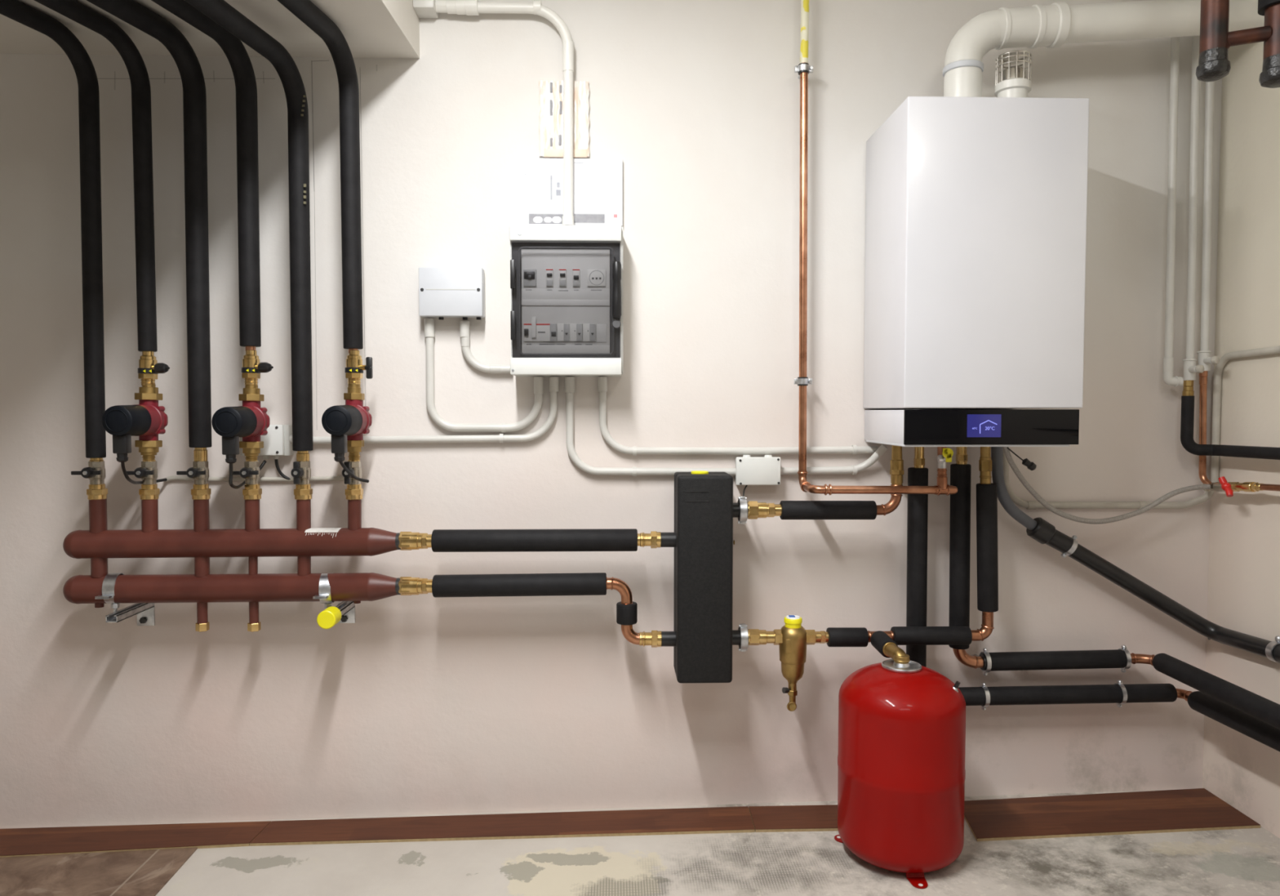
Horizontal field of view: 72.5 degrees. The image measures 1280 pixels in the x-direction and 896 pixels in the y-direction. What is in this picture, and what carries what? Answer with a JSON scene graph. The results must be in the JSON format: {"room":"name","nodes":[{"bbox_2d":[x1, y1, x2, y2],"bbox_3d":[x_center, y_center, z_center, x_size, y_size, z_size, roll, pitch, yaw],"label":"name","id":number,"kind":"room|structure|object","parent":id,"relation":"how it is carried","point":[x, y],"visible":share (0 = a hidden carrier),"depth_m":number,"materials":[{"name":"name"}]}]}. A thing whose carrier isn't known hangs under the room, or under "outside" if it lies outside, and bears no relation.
{"room":"mechanical room","nodes":[
{"label":"mechanical room","id":0,"kind":"room"},
{"bbox_2d":[0,0,419,58],"bbox_3d":[-1.485,-1.282,1.214,1.805,0.487,2.400,0,2,-2],"label":"ceiling","id":1,"kind":"structure","parent":0,"point":[371,28],"depth_m":2.29,"materials":[{"name":"paint"}]},
{"bbox_2d":[33,0,157,351],"bbox_3d":[-1.544,-0.620,1.286,0.046,0.838,2.157,1,3,12],"label":"insulated riser","id":2,"kind":"object","parent":1,"relation":"attached to","point":[73,10],"visible":0.99,"depth_m":2.30,"materials":[{"name":"black plastic"}]},
{"bbox_2d":[85,0,211,447],"bbox_3d":[-1.403,-0.492,1.298,0.060,1.094,2.160,1,3,12],"label":"insulated riser","id":3,"kind":"object","parent":1,"relation":"attached to","point":[133,13],"visible":1,"depth_m":2.30,"materials":[{"name":"black plastic"}]},
{"bbox_2d":[151,0,261,351],"bbox_3d":[-1.243,-0.628,1.297,0.055,0.824,2.148,0,2,11],"label":"insulated riser","id":4,"kind":"object","parent":1,"relation":"attached to","point":[246,110],"visible":0.93,"depth_m":2.30,"materials":[{"name":"black plastic"}]},
{"bbox_2d":[276,0,363,352],"bbox_3d":[-0.913,-0.625,1.306,0.052,0.830,2.124,0,2,8],"label":"insulated riser","id":5,"kind":"object","parent":1,"relation":"attached to","point":[305,11],"visible":1,"depth_m":2.31,"materials":[{"name":"black plastic"}]},
{"bbox_2d":[413,0,438,18],"bbox_3d":[-0.591,-1.221,2.409,0.058,0.046,0.070,0,2,-2],"label":"junction box","id":6,"kind":"object","parent":1,"relation":"attached to","point":[423,8],"visible":0.85,"depth_m":2.38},
{"bbox_2d":[0,0,1222,827],"bbox_3d":[-0.325,-0.142,2.598,4.603,3.083,0.200,0,2,-2],"label":"wall","id":7,"kind":"structure","parent":0,"point":[422,703],"depth_m":2.50,"materials":[{"name":"paint"}]},
{"bbox_2d":[94,572,155,625],"bbox_3d":[-1.411,0.423,2.395,0.060,0.174,0.190,0,2,-2],"label":"wall bracket","id":8,"kind":"object","parent":7,"relation":"attached to","point":[145,611],"visible":0.89,"depth_m":2.35,"materials":[{"name":"metal"}]},
{"bbox_2d":[102,383,168,484],"bbox_3d":[-1.320,-0.035,2.322,0.096,0.273,0.265,0,2,-2],"label":"pump","id":9,"kind":"object","parent":7,"relation":"attached to","point":[145,420],"visible":0.96,"depth_m":2.26,"materials":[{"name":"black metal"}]},
{"bbox_2d":[137,351,169,385],"bbox_3d":[-1.295,-0.212,2.323,0.097,0.094,0.048,1,3,30],"label":"valve","id":10,"kind":"object","parent":9,"relation":"attached to","point":[148,369],"visible":0.98,"depth_m":2.32,"materials":[{"name":"gold metal"}]},
{"bbox_2d":[62,572,400,631],"bbox_3d":[-1.099,0.418,2.369,0.899,0.156,0.077,0,2,-2],"label":"header","id":11,"kind":"object","parent":7,"relation":"attached to","point":[357,587],"visible":0.97,"depth_m":2.34,"materials":[{"name":"red paint"}]},
{"bbox_2d":[62,498,400,577],"bbox_3d":[-1.097,0.240,2.361,0.897,0.212,0.077,0,2,-2],"label":"header","id":12,"kind":"object","parent":7,"relation":"attached to","point":[98,543],"visible":0.98,"depth_m":2.33,"materials":[{"name":"red paint"}]},
{"bbox_2d":[71,457,107,499],"bbox_3d":[-1.460,0.081,2.328,0.072,0.115,0.081,0,2,-2],"label":"valve","id":13,"kind":"object","parent":12,"relation":"on","point":[95,472],"visible":0.99,"depth_m":2.33,"materials":[{"name":"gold metal"}]},
{"bbox_2d":[0,0,106,457],"bbox_3d":[-1.710,-0.479,1.288,0.054,1.122,2.172,1,3,14],"label":"insulated riser","id":14,"kind":"object","parent":13,"relation":"on","point":[17,11],"visible":0.99,"depth_m":2.30,"materials":[{"name":"black plastic"}]},
{"bbox_2d":[126,459,159,499],"bbox_3d":[-1.323,0.085,2.332,0.072,0.106,0.081,0,2,-2],"label":"valve","id":15,"kind":"object","parent":12,"relation":"on","point":[148,472],"visible":0.98,"depth_m":2.33,"materials":[{"name":"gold metal"}]},
{"bbox_2d":[176,447,210,499],"bbox_3d":[-1.187,0.067,2.335,0.072,0.143,0.081,0,2,-2],"label":"valve","id":16,"kind":"object","parent":12,"relation":"on","point":[199,472],"visible":0.98,"depth_m":2.34,"materials":[{"name":"gold metal"}]},
{"bbox_2d":[232,460,262,499],"bbox_3d":[-1.049,0.086,2.340,0.072,0.104,0.081,0,2,-2],"label":"valve","id":17,"kind":"object","parent":12,"relation":"on","point":[251,472],"visible":0.99,"depth_m":2.34,"materials":[{"name":"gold metal"}]},
{"bbox_2d":[290,450,312,499],"bbox_3d":[-0.910,0.072,2.343,0.045,0.134,0.081,0,2,-2],"label":"valve","id":18,"kind":"object","parent":12,"relation":"on","point":[300,472],"visible":0.98,"depth_m":2.34,"materials":[{"name":"gold metal"}]},
{"bbox_2d":[184,0,313,450],"bbox_3d":[-1.049,-0.462,1.309,0.061,1.051,2.126,0,2,8],"label":"insulated riser","id":19,"kind":"object","parent":18,"relation":"on","point":[220,11],"visible":1,"depth_m":2.31,"materials":[{"name":"black plastic"}]},
{"bbox_2d":[341,459,363,499],"bbox_3d":[-0.774,0.086,2.348,0.045,0.107,0.081,0,2,-2],"label":"valve","id":20,"kind":"object","parent":12,"relation":"on","point":[353,491],"visible":0.89,"depth_m":2.35,"materials":[{"name":"gold metal"}]},
{"bbox_2d":[321,383,372,482],"bbox_3d":[-0.767,-0.038,2.297,0.094,0.264,0.184,0,2,-2],"label":"pump","id":21,"kind":"object","parent":20,"relation":"attached to","point":[347,424],"visible":1,"depth_m":2.25,"materials":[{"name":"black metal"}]},
{"bbox_2d":[344,349,373,384],"bbox_3d":[-0.757,-0.216,2.342,0.081,0.094,0.048,2,3,37],"label":"valve","id":22,"kind":"object","parent":21,"relation":"on","point":[354,368],"visible":0.99,"depth_m":2.33,"materials":[{"name":"gold metal"}]},
{"bbox_2d":[211,384,270,488],"bbox_3d":[-1.044,-0.031,2.326,0.089,0.276,0.257,0,2,-2],"label":"pump","id":23,"kind":"object","parent":7,"relation":"attached to","point":[249,420],"visible":0.93,"depth_m":2.26,"materials":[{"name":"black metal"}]},
{"bbox_2d":[241,349,273,384],"bbox_3d":[-1.024,-0.215,2.331,0.096,0.094,0.048,1,3,31],"label":"valve","id":24,"kind":"object","parent":23,"relation":"attached to","point":[251,369],"visible":1,"depth_m":2.33,"materials":[{"name":"gold metal"}]},
{"bbox_2d":[164,475,344,481],"bbox_3d":[-1.094,0.087,2.477,0.503,0.019,0.014,0,2,-2],"label":"conduit","id":25,"kind":"object","parent":7,"relation":"attached to","point":[174,477],"visible":0.73,"depth_m":2.47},
{"bbox_2d":[240,424,293,458],"bbox_3d":[-1.050,-0.017,2.455,0.145,0.097,0.054,0,2,-2],"label":"junction box","id":26,"kind":"object","parent":7,"relation":"attached to","point":[277,442],"visible":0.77,"depth_m":2.43,"materials":[{"name":"grey plastic"}]},
{"bbox_2d":[312,572,355,628],"bbox_3d":[-0.839,0.423,2.402,0.067,0.167,0.210,0,2,-2],"label":"wall bracket","id":27,"kind":"object","parent":7,"relation":"attached to","point":[344,612],"visible":0.93,"depth_m":2.34,"materials":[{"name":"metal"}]},
{"bbox_2d":[398,531,431,550],"bbox_3d":[-0.605,0.253,2.376,0.095,0.051,0.048,0,2,-2],"label":"brass union","id":28,"kind":"object","parent":7,"relation":"attached to","point":[408,540],"visible":0.94,"depth_m":2.36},
{"bbox_2d":[431,528,637,551],"bbox_3d":[-0.285,0.252,2.386,0.556,0.061,0.061,0,2,-2],"label":"pipe","id":29,"kind":"object","parent":28,"relation":"attached to","point":[442,540],"visible":1,"depth_m":2.36,"materials":[{"name":"rubber"}]},
{"bbox_2d":[398,576,432,595],"bbox_3d":[-0.606,0.376,2.381,0.095,0.051,0.048,0,2,-2],"label":"brass union","id":30,"kind":"object","parent":7,"relation":"attached to","point":[408,585],"visible":0.93,"depth_m":2.36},
{"bbox_2d":[431,572,606,596],"bbox_3d":[-0.327,0.375,2.390,0.471,0.064,0.061,0,2,-2],"label":"pipe","id":31,"kind":"object","parent":30,"relation":"attached to","point":[581,583],"visible":0.98,"depth_m":2.36,"materials":[{"name":"rubber"}]},
{"bbox_2d":[291,376,559,444],"bbox_3d":[-0.612,-0.107,2.475,0.763,0.192,0.028,0,2,-2],"label":"conduit","id":32,"kind":"object","parent":7,"relation":"attached to","point":[553,380],"visible":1,"depth_m":2.47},
{"bbox_2d":[418,266,484,319],"bbox_3d":[-0.526,-0.430,2.448,0.175,0.141,0.064,0,2,-2],"label":"control box","id":33,"kind":"object","parent":7,"relation":"attached to","point":[443,291],"visible":1,"depth_m":2.42,"materials":[{"name":"grey plastic"}]},
{"bbox_2d":[423,318,543,431],"bbox_3d":[-0.442,-0.206,2.476,0.335,0.320,0.028,0,2,-2],"label":"conduit","id":34,"kind":"object","parent":7,"relation":"attached to","point":[429,331],"visible":1,"depth_m":2.47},
{"bbox_2d":[459,320,510,373],"bbox_3d":[-0.436,-0.285,2.472,0.148,0.147,0.028,0,2,-2],"label":"conduit","id":35,"kind":"object","parent":7,"relation":"attached to","point":[464,325],"visible":0.92,"depth_m":2.46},
{"bbox_2d":[435,0,573,225],"bbox_3d":[-0.382,-0.932,2.429,0.397,0.620,0.044,0,2,-2],"label":"conduit","id":36,"kind":"object","parent":7,"relation":"attached to","point":[468,7],"visible":0.93,"depth_m":2.42,"materials":[{"name":"white plastic"}]},
{"bbox_2d":[538,80,589,158],"bbox_3d":[-0.214,-0.924,2.459,0.143,0.212,0.014,0,2,-2],"label":"mounting plate","id":37,"kind":"object","parent":7,"relation":"attached to","point":[550,93],"visible":0.87,"depth_m":2.46,"materials":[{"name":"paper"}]},
{"bbox_2d":[509,224,622,376],"bbox_3d":[-0.200,-0.401,2.414,0.306,0.402,0.152,0,2,-2],"label":"board","id":38,"kind":"object","parent":7,"relation":"attached to","point":[566,281],"visible":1,"depth_m":2.38,"materials":[{"name":"white plastic"}]},
{"bbox_2d":[523,269,536,286],"bbox_3d":[-0.299,-0.462,2.374,0.035,0.045,0.006,0,2,-2],"label":"switch","id":39,"kind":"object","parent":38,"relation":"attached to","point":[529,275],"depth_m":2.37,"materials":[{"name":"black plastic"}]},
{"bbox_2d":[587,269,605,286],"bbox_3d":[-0.118,-0.463,2.379,0.050,0.045,0.006,0,2,-2],"label":"power socket","id":40,"kind":"object","parent":38,"relation":"attached to","point":[596,277],"depth_m":2.38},
{"bbox_2d":[516,158,622,226],"bbox_3d":[-0.198,-0.722,2.467,0.297,0.187,0.013,0,2,-2],"label":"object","id":41,"kind":"object","parent":7,"relation":"attached to","point":[597,183],"visible":0.96,"depth_m":2.46,"materials":[{"name":"white paper"}]},
{"bbox_2d":[528,213,563,223],"bbox_3d":[-0.262,-0.645,2.463,0.103,0.028,0.001,0,2,-2],"label":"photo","id":42,"kind":"object","parent":41,"relation":"attached to","point":[533,218],"depth_m":2.46,"materials":[{"name":"white paper"}]},
{"bbox_2d":[564,376,735,475],"bbox_3d":[0.033,-0.062,2.496,0.495,0.283,0.030,0,2,-2],"label":"conduit","id":43,"kind":"object","parent":7,"relation":"attached to","point":[569,380],"visible":0.97,"depth_m":2.49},
{"bbox_2d":[661,470,740,682],"bbox_3d":[0.167,0.347,2.402,0.223,0.565,0.152,0,2,-2],"label":"hydraulic separator","id":44,"kind":"object","parent":7,"relation":"attached to","point":[703,637],"visible":0.95,"depth_m":2.33,"materials":[{"name":"black plastic"}]},
{"bbox_2d":[637,530,661,547],"bbox_3d":[0.024,0.252,2.395,0.066,0.047,0.043,0,2,-2],"label":"brass union","id":45,"kind":"object","parent":44,"relation":"attached to","point":[653,539],"visible":0.98,"depth_m":2.38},
{"bbox_2d":[639,630,662,647],"bbox_3d":[0.029,0.526,2.406,0.061,0.048,0.043,0,2,-2],"label":"brass union","id":46,"kind":"object","parent":44,"relation":"attached to","point":[654,637],"visible":0.99,"depth_m":2.39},
{"bbox_2d":[621,624,642,645],"bbox_3d":[-0.024,0.511,2.404,0.063,0.067,0.037,0,2,-2],"label":"copper elbow","id":47,"kind":"object","parent":46,"relation":"attached to","point":[628,631],"visible":0.8,"depth_m":2.39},
{"bbox_2d":[616,600,637,624],"bbox_3d":[-0.036,0.454,2.401,0.057,0.056,0.057,0,2,-2],"label":"insulation","id":48,"kind":"object","parent":47,"relation":"attached to","point":[626,614],"visible":0.91,"depth_m":2.38},
{"bbox_2d":[606,576,632,604],"bbox_3d":[-0.056,0.392,2.398,0.076,0.077,0.036,0,2,-2],"label":"copper elbow","id":49,"kind":"object","parent":48,"relation":"on","point":[617,584],"visible":0.91,"depth_m":2.38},
{"bbox_2d":[737,496,747,524],"bbox_3d":[0.281,0.171,2.399,0.023,0.075,0.064,0,2,-2],"label":"clamp","id":50,"kind":"object","parent":44,"relation":"attached to","point":[742,519],"visible":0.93,"depth_m":2.37,"materials":[{"name":"metal"}]},
{"bbox_2d":[737,622,748,651],"bbox_3d":[0.284,0.524,2.414,0.023,0.075,0.064,0,2,-2],"label":"clamp","id":51,"kind":"object","parent":44,"relation":"attached to","point":[744,644],"visible":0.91,"depth_m":2.39,"materials":[{"name":"metal"}]},
{"bbox_2d":[747,614,829,711],"bbox_3d":[0.411,0.592,2.421,0.232,0.258,0.077,0,2,-2],"label":"dirt separator","id":52,"kind":"object","parent":44,"relation":"attached to","point":[792,639],"visible":0.97,"depth_m":2.40,"materials":[{"name":"gold metal"}]},
{"bbox_2d":[826,626,868,646],"bbox_3d":[0.574,0.524,2.422,0.108,0.054,0.053,0,2,-2],"label":"pipe","id":53,"kind":"object","parent":52,"relation":"attached to","point":[838,636],"visible":0.93,"depth_m":2.40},
{"bbox_2d":[597,376,878,454],"bbox_3d":[0.281,-0.093,2.502,0.805,0.223,0.028,0,2,-2],"label":"conduit","id":54,"kind":"object","parent":7,"relation":"attached to","point":[602,380],"visible":0.99,"depth_m":2.49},
{"bbox_2d":[735,454,780,484],"bbox_3d":[0.335,0.062,2.496,0.128,0.085,0.056,0,2,-2],"label":"junction box","id":55,"kind":"object","parent":7,"relation":"attached to","point":[766,469],"visible":1,"depth_m":2.47,"materials":[{"name":"grey plastic"}]},
{"bbox_2d":[780,444,888,474],"bbox_3d":[0.553,0.032,2.509,0.308,0.090,0.044,0,2,5],"label":"conduit","id":56,"kind":"object","parent":7,"relation":"attached to","point":[882,448],"visible":0.96,"depth_m":2.50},
{"bbox_2d":[797,0,957,495],"bbox_3d":[0.649,-0.680,2.376,0.407,1.611,0.165,0,2,-2],"label":"gas pipe","id":57,"kind":"object","parent":7,"relation":"attached to","point":[825,489],"visible":1,"depth_m":2.42,"materials":[{"name":"orange metal"}]},
{"bbox_2d":[937,446,953,489],"bbox_3d":[0.812,0.051,2.333,0.032,0.121,0.050,0,2,-2],"label":"gas valve","id":58,"kind":"object","parent":57,"relation":"on","point":[944,454],"visible":0.97,"depth_m":2.33,"materials":[{"name":"orange metal"}]},
{"bbox_2d":[948,463,971,648],"bbox_3d":[0.910,0.307,2.485,0.059,0.524,0.055,0,2,-2],"label":"pipe","id":59,"kind":"object","parent":7,"relation":"attached to","point":[960,474],"visible":0.86,"depth_m":2.46,"materials":[{"name":"rubber"}]},
{"bbox_2d":[952,648,983,668],"bbox_3d":[0.937,0.594,2.498,0.092,0.074,0.037,0,2,-2],"label":"copper elbow","id":60,"kind":"object","parent":59,"relation":"attached to","point":[975,661],"visible":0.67,"depth_m":2.48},
{"bbox_2d":[863,96,1088,446],"bbox_3d":[0.875,-0.439,2.336,0.451,0.858,0.362,0,2,-2],"label":"boiler","id":61,"kind":"object","parent":7,"relation":"attached to","point":[976,207],"visible":1,"depth_m":2.16,"materials":[{"name":"white metal"}]},
{"bbox_2d":[866,440,1069,446],"bbox_3d":[0.863,-0.013,2.349,0.417,0.006,0.338,0,2,-2],"label":"tray","id":62,"kind":"object","parent":61,"relation":"on","point":[897,442],"depth_m":2.18,"materials":[{"name":"grey plastic"}]},
{"bbox_2d":[994,50,1031,97],"bbox_3d":[0.987,-0.950,2.311,0.090,0.169,0.090,0,2,-2],"label":"air intake","id":63,"kind":"object","parent":61,"relation":"on","point":[1014,82],"visible":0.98,"depth_m":2.28,"materials":[{"name":"white plastic"}]},
{"bbox_2d":[991,446,1036,529],"bbox_3d":[1.057,0.107,2.462,0.152,0.260,0.033,-1,3,-15],"label":"hose","id":64,"kind":"object","parent":61,"relation":"attached to","point":[997,452],"visible":0.88,"depth_m":2.44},
{"bbox_2d":[942,0,1264,97],"bbox_3d":[1.246,-1.037,2.325,0.882,0.343,0.110,0,2,-2],"label":"flue pipe","id":65,"kind":"object","parent":61,"relation":"attached to","point":[1054,25],"visible":0.96,"depth_m":2.28,"materials":[{"name":"white plastic"}]},
{"bbox_2d":[943,67,982,97],"bbox_3d":[0.857,-0.928,2.319,0.096,0.124,0.096,0,2,-2],"label":"socket","id":66,"kind":"object","parent":65,"relation":"attached to","point":[957,82],"depth_m":2.28,"materials":[{"name":"white plastic"}]},
{"bbox_2d":[1037,2,1071,48],"bbox_3d":[1.084,-1.121,2.317,0.078,0.111,0.110,0,2,-2],"label":"socket","id":67,"kind":"object","parent":65,"relation":"attached to","point":[1055,20],"depth_m":2.27,"materials":[{"name":"white plastic"}]},
{"bbox_2d":[1002,446,1210,524],"bbox_3d":[1.302,0.098,2.437,0.636,0.229,0.026,0,2,-9],"label":"hose","id":68,"kind":"object","parent":61,"relation":"attached to","point":[1092,521],"visible":0.96,"depth_m":2.43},
{"bbox_2d":[988,648,1127,670],"bbox_3d":[1.193,0.609,2.506,0.394,0.057,0.052,0,2,-2],"label":"pipe","id":69,"kind":"object","parent":7,"relation":"attached to","point":[1108,658],"visible":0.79,"depth_m":2.48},
{"bbox_2d":[1129,652,1155,665],"bbox_3d":[1.432,0.605,2.504,0.100,0.034,0.041,1,3,17],"label":"copper elbow","id":70,"kind":"object","parent":69,"relation":"attached to","point":[1135,657],"visible":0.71,"depth_m":2.50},
{"bbox_2d":[1151,653,1279,728],"bbox_3d":[1.494,0.635,1.806,0.053,0.060,1.334,0,2,-2],"label":"pipe","id":71,"kind":"object","parent":70,"relation":"attached to","point":[1261,708],"visible":1,"depth_m":2.20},
{"bbox_2d":[958,683,1177,705],"bbox_3d":[1.163,0.709,2.510,0.750,0.058,0.052,0,2,-2],"label":"pipe","id":72,"kind":"object","parent":7,"relation":"attached to","point":[1136,692],"visible":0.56,"depth_m":2.49,"materials":[{"name":"rubber"}]},
{"bbox_2d":[906,466,928,666],"bbox_3d":[0.788,0.387,2.485,0.058,0.663,0.056,0,2,-2],"label":"pipe","id":73,"kind":"object","parent":72,"relation":"attached to","point":[917,504],"visible":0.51,"depth_m":2.46,"materials":[{"name":"rubber"}]},
{"bbox_2d":[913,446,924,467],"bbox_3d":[0.791,0.023,2.469,0.029,0.075,0.031,0,2,-2],"label":"connector","id":74,"kind":"object","parent":73,"relation":"on","point":[918,460],"visible":0.72,"depth_m":2.46,"materials":[{"name":"gold metal"}]},
{"bbox_2d":[1176,688,1191,701],"bbox_3d":[1.556,0.706,2.495,0.043,0.032,0.092,-1,3,-17],"label":"copper elbow","id":75,"kind":"object","parent":72,"relation":"attached to","point":[1181,693],"visible":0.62,"depth_m":2.50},
{"bbox_2d":[1187,690,1279,751],"bbox_3d":[1.558,0.711,1.901,0.055,0.075,1.050,0,2,-2],"label":"pipe","id":76,"kind":"object","parent":75,"relation":"attached to","point":[1268,735],"visible":0.97,"depth_m":2.24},
{"bbox_2d":[1002,345,1279,509],"bbox_3d":[1.373,-0.044,2.195,0.629,0.479,0.712,0,2,-2],"label":"conduit","id":77,"kind":"object","parent":7,"relation":"attached to","point":[1216,404],"visible":0.84,"depth_m":2.53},
{"bbox_2d":[1162,36,1183,386],"bbox_3d":[1.522,-0.715,2.474,0.052,1.082,0.029,1,3,16],"label":"pipe","id":78,"kind":"object","parent":7,"relation":"attached to","point":[1168,359],"visible":0.99,"depth_m":2.47,"materials":[{"name":"plastic"}]},
{"bbox_2d":[1182,35,1204,395],"bbox_3d":[1.574,-0.699,2.457,0.035,1.106,0.079,0,2,-2],"label":"pipe","id":79,"kind":"object","parent":7,"relation":"attached to","point":[1190,368],"visible":0.98,"depth_m":2.48,"materials":[{"name":"grey plastic"}]},
{"bbox_2d":[25,788,1279,895],"bbox_3d":[-0.314,1.245,0.555,4.103,0.284,4.000,0,2,-2],"label":"floor","id":80,"kind":"structure","parent":0,"point":[1246,861],"depth_m":2.21,"materials":[{"name":"concrete"}]},
{"bbox_2d":[0,846,197,895],"bbox_3d":[-1.788,1.117,1.868,1.232,0.029,1.020,0,2,-2],"label":"floor tiling","id":81,"kind":"structure","parent":80,"relation":"on","point":[145,872],"depth_m":2.24,"materials":[{"name":"brown tile"}]},
{"bbox_2d":[0,820,271,857],"bbox_3d":[-1.588,1.087,2.412,1.069,0.031,0.171,0,2,-2],"label":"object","id":82,"kind":"object","parent":80,"relation":"on","point":[31,841],"visible":1,"depth_m":2.42,"materials":[{"name":"brown wood"}]},
{"bbox_2d":[249,805,755,845],"bbox_3d":[-0.374,1.060,2.447,1.379,0.037,0.146,0,2,-2],"label":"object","id":83,"kind":"object","parent":80,"relation":"on","point":[735,819],"visible":1,"depth_m":2.44,"materials":[{"name":"brown wood"}]},
{"bbox_2d":[748,804,838,831],"bbox_3d":[0.519,1.041,2.461,0.408,0.017,0.138,0,2,0],"label":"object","id":84,"kind":"object","parent":80,"relation":"on","point":[823,817],"visible":0.64,"depth_m":2.45,"materials":[{"name":"brown wood"}]},
{"bbox_2d":[834,658,965,888],"bbox_3d":[0.673,0.802,2.251,0.316,0.504,0.328,0,2,-2],"label":"tank","id":85,"kind":"object","parent":80,"relation":"on","point":[901,771],"visible":0.98,"depth_m":2.13,"materials":[{"name":"metal"}]},
{"bbox_2d":[882,641,910,663],"bbox_3d":[0.667,0.534,2.273,0.042,0.043,0.098,-1,2,-12],"label":"brass elbow","id":86,"kind":"object","parent":85,"relation":"attached to","point":[891,649],"visible":1,"depth_m":2.25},
{"bbox_2d":[870,630,897,657],"bbox_3d":[0.658,0.528,2.353,0.052,0.053,0.089,0,2,-2],"label":"pipe","id":87,"kind":"object","parent":86,"relation":"attached to","point":[878,638],"visible":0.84,"depth_m":2.34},
{"bbox_2d":[964,787,1260,840],"bbox_3d":[1.284,1.026,2.453,0.785,0.025,0.248,0,2,-2],"label":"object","id":88,"kind":"object","parent":80,"relation":"on","point":[1193,809],"visible":0.86,"depth_m":2.43,"materials":[{"name":"brown wood"}]},
{"bbox_2d":[779,500,876,519],"bbox_3d":[0.517,0.171,2.406,0.261,0.053,0.052,0,2,-2],"label":"pipe","id":89,"kind":"object","parent":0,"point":[791,509],"visible":0.91,"depth_m":2.38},
{"bbox_2d":[747,501,782,519],"bbox_3d":[0.342,0.171,2.401,0.097,0.050,0.044,0,2,-2],"label":"brass union","id":90,"kind":"object","parent":89,"relation":"attached to","point":[756,509],"visible":0.93,"depth_m":2.38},
{"bbox_2d":[876,484,902,515],"bbox_3d":[0.683,0.144,2.409,0.084,0.087,0.033,0,2,-2],"label":"copper elbow","id":91,"kind":"object","parent":89,"relation":"attached to","point":[895,500],"visible":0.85,"depth_m":2.40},
{"bbox_2d":[889,444,903,484],"bbox_3d":[0.708,0.047,2.406,0.036,0.119,0.039,0,2,-2],"label":"connector","id":92,"kind":"object","parent":91,"relation":"attached to","point":[896,471],"visible":0.83,"depth_m":2.39,"materials":[{"name":"gold metal"}]},
{"bbox_2d":[890,626,972,644],"bbox_3d":[0.809,0.522,2.429,0.215,0.051,0.050,0,2,-2],"label":"pipe","id":93,"kind":"object","parent":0,"point":[903,635],"visible":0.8,"depth_m":2.41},
{"bbox_2d":[970,611,994,640],"bbox_3d":[0.947,0.492,2.432,0.077,0.094,0.035,0,2,-2],"label":"copper elbow","id":94,"kind":"object","parent":93,"relation":"attached to","point":[987,627],"visible":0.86,"depth_m":2.42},
{"bbox_2d":[976,482,998,612],"bbox_3d":[0.964,0.275,2.423,0.064,0.355,0.055,0,2,-2],"label":"pipe","id":95,"kind":"object","parent":94,"relation":"attached to","point":[986,494],"visible":0.92,"depth_m":2.40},
{"bbox_2d":[978,446,991,484],"bbox_3d":[0.956,0.044,2.413,0.032,0.112,0.034,0,2,-2],"label":"connector","id":96,"kind":"object","parent":95,"relation":"on","point":[984,461],"visible":0.92,"depth_m":2.40,"materials":[{"name":"gold metal"}]},
{"bbox_2d":[1202,41,1279,837],"bbox_3d":[1.837,-0.087,0.561,0.200,3.020,4.000,0,2,-2],"label":"wall","id":97,"kind":"structure","parent":0,"point":[1243,596],"depth_m":2.42,"materials":[{"name":"paint"}]},
{"bbox_2d":[1026,516,1279,661],"bbox_3d":[1.407,0.392,2.109,0.582,0.357,0.845,0,2,-2],"label":"pipe","id":98,"kind":"object","parent":97,"relation":"attached to","point":[1044,532],"visible":0.97,"depth_m":2.48,"materials":[{"name":"black plastic"}]},
{"bbox_2d":[1196,80,1219,370],"bbox_3d":[1.615,-0.734,2.457,0.035,1.032,0.079,0,2,-2],"label":"pipe","id":99,"kind":"object","parent":97,"relation":"attached to","point":[1204,357],"visible":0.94,"depth_m":2.48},
{"bbox_2d":[1198,370,1212,484],"bbox_3d":[1.625,-0.056,2.505,0.025,0.340,0.043,-2,3,-34],"label":"pipe","id":100,"kind":"object","parent":99,"relation":"attached to","point":[1203,375],"visible":0.82,"depth_m":2.51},
{"bbox_2d":[1203,475,1262,496],"bbox_3d":[1.619,0.105,2.402,0.056,0.055,0.217,0,2,-2],"label":"tap","id":101,"kind":"object","parent":100,"relation":"attached to","point":[1222,485],"visible":0.96,"depth_m":2.38,"materials":[{"name":"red metal"}]},
{"bbox_2d":[1203,481,1228,491],"bbox_3d":[1.631,0.110,2.466,0.028,0.035,0.093,0,2,-2],"label":"handle","id":102,"kind":"object","parent":101,"relation":"on","point":[1216,486],"depth_m":2.46,"materials":[{"name":"red metal"}]},
{"bbox_2d":[1180,395,1279,459],"bbox_3d":[1.614,-0.039,1.907,0.099,0.170,1.210,0,2,-2],"label":"pipe","id":103,"kind":"object","parent":97,"relation":"attached to","point":[1187,420],"visible":1,"depth_m":2.47,"materials":[{"name":"black plastic"}]},
{"bbox_3d":[-0.313,-1.543,0.436,4.103,0.100,4.000,0,2,-2],"label":"ceiling","id":104,"kind":"structure","parent":0,"visible":0},
{"bbox_2d":[1195,0,1271,81],"bbox_3d":[1.244,-1.165,1.819,0.131,0.773,0.062,1,3,15],"label":"rusty pipe","id":105,"kind":"object","parent":104,"relation":"hanging from","point":[1215,39],"visible":1,"depth_m":1.82,"materials":[{"name":"metal"}]},
{"bbox_2d":[1257,0,1279,88],"bbox_3d":[1.331,-1.153,1.802,0.080,0.795,0.080,0,2,-2],"label":"rusty pipe","id":106,"kind":"object","parent":104,"relation":"hanging from","point":[1269,77],"visible":1,"depth_m":1.80,"materials":[{"name":"metal"}]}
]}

